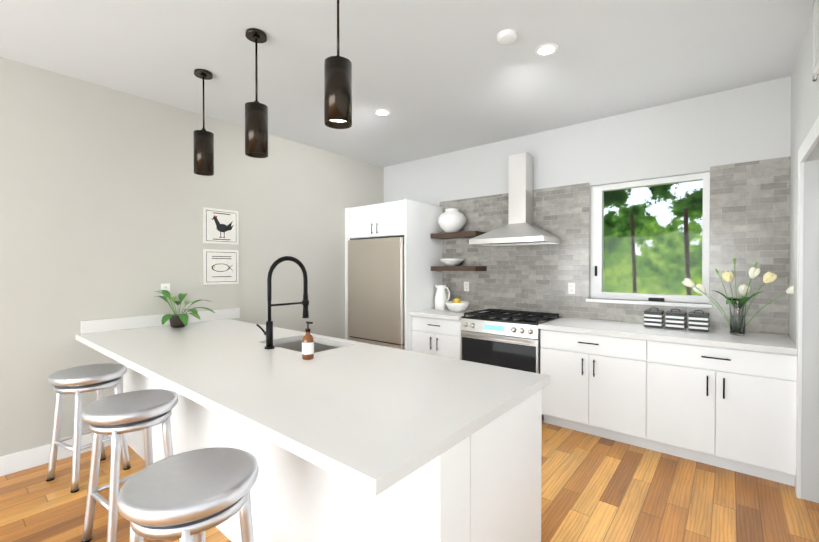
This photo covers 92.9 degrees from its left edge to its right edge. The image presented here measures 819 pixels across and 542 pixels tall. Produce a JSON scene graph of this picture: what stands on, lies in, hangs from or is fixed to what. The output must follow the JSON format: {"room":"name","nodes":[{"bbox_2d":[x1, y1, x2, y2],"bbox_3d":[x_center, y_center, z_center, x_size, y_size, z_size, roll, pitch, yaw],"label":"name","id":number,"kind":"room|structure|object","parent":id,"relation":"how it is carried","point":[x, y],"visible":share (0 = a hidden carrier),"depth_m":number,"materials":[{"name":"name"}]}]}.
{"room":"kitchen","nodes":[
{"label":"kitchen","id":0,"kind":"room"},
{"bbox_2d":[0,57,383,456],"bbox_3d":[-2.720,-0.031,2.877,0.150,2.870,7.500,0,1,39],"label":"wall","id":1,"kind":"structure","parent":0,"point":[107,195],"depth_m":3.20,"materials":[{"name":"beige paint"}]},
{"bbox_2d":[0,433,110,476],"bbox_3d":[-2.891,1.340,2.551,0.016,0.135,6.460,0,1,39],"label":"baseboard","id":2,"kind":"structure","parent":1,"relation":"attached to","point":[22,460],"depth_m":2.79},
{"bbox_2d":[80,308,238,331],"bbox_3d":[-2.126,0.429,3.468,0.020,0.100,1.250,0,1,39],"label":"backsplash","id":3,"kind":"structure","parent":1,"relation":"attached to","point":[113,325],"depth_m":3.29,"materials":[{"name":"white stone"}]},
{"bbox_2d":[161,283,169,295],"bbox_3d":[-2.156,0.169,3.438,0.008,0.116,0.072,0,1,39],"label":"outlet","id":4,"kind":"object","parent":1,"relation":"attached to","point":[165,287],"visible":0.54,"depth_m":3.44,"materials":[{"name":"white plastic"}]},
{"bbox_2d":[203,249,238,284],"bbox_3d":[-1.842,-0.039,3.812,0.014,0.340,0.340,0,1,39],"label":"art","id":5,"kind":"object","parent":1,"relation":"attached to","point":[220,266],"visible":1,"depth_m":3.80,"materials":[{"name":"paper"}]},
{"bbox_2d":[203,207,238,244],"bbox_3d":[-1.842,-0.434,3.809,0.014,0.340,0.340,0,1,39],"label":"framed picture","id":6,"kind":"object","parent":1,"relation":"attached to","point":[220,226],"visible":1,"depth_m":3.80,"materials":[{"name":"paper"}]},
{"bbox_2d":[0,0,813,166],"bbox_3d":[-0.617,-1.500,1.131,5.600,0.100,7.500,0,1,39],"label":"ceiling","id":7,"kind":"structure","parent":0,"point":[436,77],"depth_m":2.65,"materials":[{"name":"paint"}]},
{"bbox_2d":[193,69,213,175],"bbox_3d":[-1.524,-1.093,2.880,0.134,0.744,0.134,0,1,39],"label":"pendant light","id":8,"kind":"object","parent":7,"relation":"hanging from","point":[203,145],"visible":1,"depth_m":2.83,"materials":[{"name":"brown metal"}]},
{"bbox_2d":[245,28,267,157],"bbox_3d":[-0.945,-1.089,2.403,0.134,0.744,0.134,0,1,39],"label":"pendant light","id":9,"kind":"object","parent":7,"relation":"hanging from","point":[256,128],"visible":0.98,"depth_m":2.36,"materials":[{"name":"brown metal"}]},
{"bbox_2d":[324,0,351,128],"bbox_3d":[-0.351,-1.089,1.913,0.134,0.734,0.134,0,1,39],"label":"pendant light","id":10,"kind":"object","parent":7,"relation":"hanging from","point":[338,91],"visible":1,"depth_m":1.86,"materials":[{"name":"brown metal"}]},
{"bbox_2d":[374,109,389,115],"bbox_3d":[-0.253,-1.469,3.617,0.150,0.006,0.150,0,1,39],"label":"recessed light","id":11,"kind":"object","parent":7,"relation":"in","point":[381,112],"visible":1,"depth_m":3.61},
{"bbox_2d":[497,29,516,43],"bbox_3d":[0.603,-1.445,2.407,0.120,0.032,0.120,0,1,39],"label":"smoke detector","id":12,"kind":"object","parent":7,"relation":"attached to","point":[507,36],"visible":1,"depth_m":2.38,"materials":[{"name":"white plastic"}]},
{"bbox_2d":[535,43,558,56],"bbox_3d":[0.907,-1.460,2.571,0.150,0.006,0.150,0,1,39],"label":"recessed light","id":13,"kind":"object","parent":7,"relation":"in","point":[547,49],"visible":1,"depth_m":2.57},
{"bbox_2d":[0,419,818,541],"bbox_3d":[-0.617,1.470,1.158,5.600,0.100,7.500,0,1,39],"label":"floor","id":14,"kind":"structure","parent":0,"point":[594,488],"depth_m":2.38,"materials":[{"name":"brown wood"}]},
{"bbox_2d":[46,363,130,492],"bbox_3d":[-2.214,1.046,2.691,0.421,0.720,0.421,0,1,39],"label":"stool","id":15,"kind":"object","parent":14,"relation":"on","point":[77,381],"visible":0.88,"depth_m":2.61,"materials":[{"name":"metal"}]},
{"bbox_2d":[81,389,177,541],"bbox_3d":[-1.476,1.051,2.076,0.421,0.720,0.421,0,1,39],"label":"stool","id":16,"kind":"object","parent":14,"relation":"on","point":[115,416],"visible":0.9,"depth_m":2.02,"materials":[{"name":"metal"}]},
{"bbox_2d":[117,447,258,541],"bbox_3d":[-0.745,1.058,1.344,0.427,0.720,0.430,0,1,39],"label":"stool","id":17,"kind":"object","parent":14,"relation":"on","point":[192,495],"visible":1,"depth_m":1.27,"materials":[{"name":"metal"}]},
{"bbox_2d":[123,368,478,541],"bbox_3d":[-1.073,0.970,2.268,3.178,0.880,0.190,0,1,39],"label":"base cabinet","id":18,"kind":"object","parent":14,"relation":"on","point":[293,500],"depth_m":1.54,"materials":[{"name":"white wood"}]},
{"bbox_2d":[75,320,549,499],"bbox_3d":[-0.943,0.509,2.403,3.200,0.040,1.170,0,1,39],"label":"countertop","id":19,"kind":"structure","parent":18,"relation":"on","point":[370,416],"depth_m":1.64,"materials":[{"name":"white stone"}]},
{"bbox_2d":[155,290,214,327],"bbox_3d":[-1.929,0.315,3.355,0.549,0.327,0.475,0,1,39],"label":"potted plant","id":20,"kind":"object","parent":19,"relation":"on","point":[178,320],"visible":1,"depth_m":3.28,"materials":[{"name":"plant"}]},
{"bbox_2d":[257,256,308,348],"bbox_3d":[-0.818,0.194,2.550,0.096,0.585,0.348,0,1,39],"label":"faucet","id":21,"kind":"object","parent":19,"relation":"on","point":[268,332],"visible":1,"depth_m":2.47,"materials":[{"name":"metal"}]},
{"bbox_2d":[302,321,313,359],"bbox_3d":[-0.565,0.386,2.168,0.068,0.208,0.064,0,1,39],"label":"soap bottle","id":22,"kind":"object","parent":19,"relation":"on","point":[308,346],"visible":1,"depth_m":2.15,"materials":[{"name":"orange glass"}]},
{"bbox_2d":[348,237,403,349],"bbox_3d":[-0.210,0.498,4.945,0.900,1.775,0.725,0,1,39],"label":"fridge","id":23,"kind":"object","parent":14,"relation":"on","point":[376,291],"visible":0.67,"depth_m":4.62,"materials":[{"name":"silver metal"}]},
{"bbox_2d":[345,199,441,350],"bbox_3d":[-0.213,0.285,4.989,1.032,2.200,0.753,0,1,39],"label":"cabinet surround","id":24,"kind":"object","parent":14,"relation":"on","point":[415,224],"visible":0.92,"depth_m":4.63,"materials":[{"name":"white paint"}]},
{"bbox_2d":[410,308,486,359],"bbox_3d":[0.465,0.930,4.485,0.664,0.920,0.656,0,1,39],"label":"base cabinet","id":25,"kind":"object","parent":14,"relation":"on","point":[436,332],"visible":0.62,"depth_m":4.25,"materials":[{"name":"white paint"}]},
{"bbox_2d":[435,284,449,309],"bbox_3d":[0.397,0.315,4.692,0.218,0.304,0.155,0,1,39],"label":"pitcher","id":26,"kind":"object","parent":25,"relation":"on","point":[441,299],"visible":0.94,"depth_m":4.65,"materials":[{"name":"ceramic"}]},
{"bbox_2d":[445,298,469,311],"bbox_3d":[0.553,0.390,4.486,0.286,0.158,0.286,0,1,39],"label":"bowl","id":27,"kind":"object","parent":25,"relation":"on","point":[457,305],"visible":1,"depth_m":4.40,"materials":[{"name":"white ceramic"}]},
{"bbox_2d":[479,392,541,541],"bbox_3d":[-0.817,0.967,2.578,3.178,0.880,0.655,0,1,39],"label":"base cabinet","id":28,"kind":"object","parent":14,"relation":"on","point":[510,449],"depth_m":1.58,"materials":[{"name":"white wood"}]},
{"bbox_2d":[460,309,561,419],"bbox_3d":[1.025,0.915,3.988,0.819,0.958,0.708,0,1,39],"label":"range","id":29,"kind":"object","parent":14,"relation":"on","point":[510,339],"visible":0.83,"depth_m":3.76,"materials":[{"name":"silver metal"}]},
{"bbox_2d":[540,329,649,448],"bbox_3d":[1.697,0.959,3.492,0.832,0.880,0.623,0,1,39],"label":"base cabinet","id":30,"kind":"object","parent":14,"relation":"on","point":[598,386],"depth_m":3.21,"materials":[{"name":"white paint"}]},
{"bbox_2d":[650,341,796,485],"bbox_3d":[2.340,0.963,2.963,0.833,0.880,0.623,0,1,39],"label":"base cabinet","id":31,"kind":"object","parent":14,"relation":"on","point":[725,399],"depth_m":2.69,"materials":[{"name":"white paint"}]},
{"bbox_2d":[538,317,796,356],"bbox_3d":[2.008,0.501,3.213,1.669,0.040,0.653,0,1,39],"label":"countertop","id":32,"kind":"structure","parent":31,"relation":"on","point":[717,339],"depth_m":2.96,"materials":[{"name":"white stone"}]},
{"bbox_2d":[644,307,663,327],"bbox_3d":[2.105,0.395,3.350,0.132,0.168,0.132,0,1,39],"label":"striped canister","id":33,"kind":"object","parent":32,"relation":"on","point":[654,318],"visible":1,"depth_m":3.31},
{"bbox_2d":[665,308,685,329],"bbox_3d":[2.224,0.396,3.252,0.132,0.168,0.132,0,1,39],"label":"striped canister","id":34,"kind":"object","parent":32,"relation":"on","point":[675,320],"visible":1,"depth_m":3.21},
{"bbox_2d":[688,310,708,331],"bbox_3d":[2.344,0.397,3.153,0.132,0.168,0.132,0,1,39],"label":"striped canister","id":35,"kind":"object","parent":32,"relation":"on","point":[698,321],"visible":1,"depth_m":3.11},
{"bbox_2d":[682,258,793,335],"bbox_3d":[2.488,0.192,2.947,0.692,0.582,0.258,0,1,39],"label":"vase","id":36,"kind":"object","parent":32,"relation":"on","point":[738,312],"visible":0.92,"depth_m":2.92,"materials":[{"name":"clear glass"}]},
{"bbox_2d":[384,76,790,303],"bbox_3d":[1.778,-0.040,3.933,5.450,2.870,0.150,0,1,39],"label":"wall","id":37,"kind":"structure","parent":0,"point":[705,133],"depth_m":3.62,"materials":[{"name":"white paint"}]},
{"bbox_2d":[431,266,486,270],"bbox_3d":[0.579,-0.029,4.641,0.622,0.055,0.257,0,1,39],"label":"shelf","id":38,"kind":"object","parent":37,"relation":"attached to","point":[458,268],"visible":1,"depth_m":4.50,"materials":[{"name":"brown wood"}]},
{"bbox_2d":[440,259,463,265],"bbox_3d":[0.512,-0.102,4.684,0.300,0.088,0.300,0,1,39],"label":"bowl","id":39,"kind":"object","parent":38,"relation":"on","point":[451,262],"visible":1,"depth_m":4.59,"materials":[{"name":"ceramic"}]},
{"bbox_2d":[431,231,486,238],"bbox_3d":[0.579,-0.424,4.637,0.622,0.055,0.257,0,1,39],"label":"shelf","id":40,"kind":"object","parent":37,"relation":"attached to","point":[459,235],"visible":0.85,"depth_m":4.53,"materials":[{"name":"brown wood"}]},
{"bbox_2d":[438,208,465,232],"bbox_3d":[0.512,-0.597,4.679,0.333,0.288,0.334,0,1,39],"label":"vase","id":41,"kind":"object","parent":40,"relation":"on","point":[451,220],"visible":0.85,"depth_m":4.57,"materials":[{"name":"ceramic"}]},
{"bbox_2d":[469,153,560,245],"bbox_3d":[1.094,-0.754,4.047,0.790,0.945,0.506,0,1,39],"label":"range hood","id":42,"kind":"object","parent":37,"relation":"attached to","point":[519,228],"visible":1,"depth_m":4.07,"materials":[{"name":"silver metal"}]},
{"bbox_2d":[440,156,790,334],"bbox_3d":[1.627,-0.188,3.952,3.210,1.365,0.012,0,1,39],"label":"tile backsplash","id":43,"kind":"structure","parent":37,"relation":"attached to","point":[749,228],"depth_m":3.83,"materials":[{"name":"tile"}]},
{"bbox_2d":[464,282,468,290],"bbox_3d":[0.690,0.188,4.713,0.072,0.116,0.008,0,1,39],"label":"outlet","id":44,"kind":"object","parent":43,"relation":"attached to","point":[466,286],"visible":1,"depth_m":4.71,"materials":[{"name":"white plastic"}]},
{"bbox_2d":[568,282,575,293],"bbox_3d":[1.639,0.175,3.931,0.072,0.116,0.008,0,1,39],"label":"outlet","id":45,"kind":"object","parent":43,"relation":"attached to","point":[571,288],"visible":1,"depth_m":3.93,"materials":[{"name":"white plastic"}]},
{"bbox_2d":[586,298,711,307],"bbox_3d":[2.153,0.288,3.565,0.980,0.030,0.145,0,1,39],"label":"window sill","id":46,"kind":"structure","parent":37,"relation":"attached to","point":[679,304],"depth_m":3.48,"materials":[{"name":"white wood"}]},
{"bbox_2d":[591,172,709,303],"bbox_3d":[2.185,-0.282,3.599,0.940,1.110,0.105,0,1,39],"label":"window","id":47,"kind":"structure","parent":37,"relation":"in","point":[597,225],"depth_m":3.63,"materials":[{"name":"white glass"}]},
{"bbox_2d":[789,6,818,502],"bbox_3d":[0.633,-0.006,0.114,0.140,2.870,7.200,0,1,39],"label":"wall","id":48,"kind":"structure","parent":0,"point":[804,100],"depth_m":2.38,"materials":[{"name":"white paint"}]},
{"bbox_2d":[795,116,818,498],"bbox_3d":[2.131,0.327,2.058,0.018,2.170,1.070,0,1,39],"label":"door frame","id":49,"kind":"structure","parent":48,"relation":"attached to","point":[809,143],"depth_m":2.40,"materials":[{"name":"white wood"}]},
{"bbox_2d":[813,0,818,80],"bbox_3d":[2.018,-1.217,1.904,0.012,0.420,0.420,0,1,39],"label":"air vent","id":50,"kind":"object","parent":48,"relation":"in","point":[816,40],"visible":1,"depth_m":2.01,"materials":[{"name":"white metal"}]},
{"label":"outside","id":51,"kind":"structure","parent":0,"visible":0},
{"bbox_2d":[603,180,702,295],"bbox_3d":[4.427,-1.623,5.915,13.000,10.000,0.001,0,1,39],"label":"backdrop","id":52,"kind":"structure","parent":51,"point":[641,278],"depth_m":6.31,"materials":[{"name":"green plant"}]}
]}

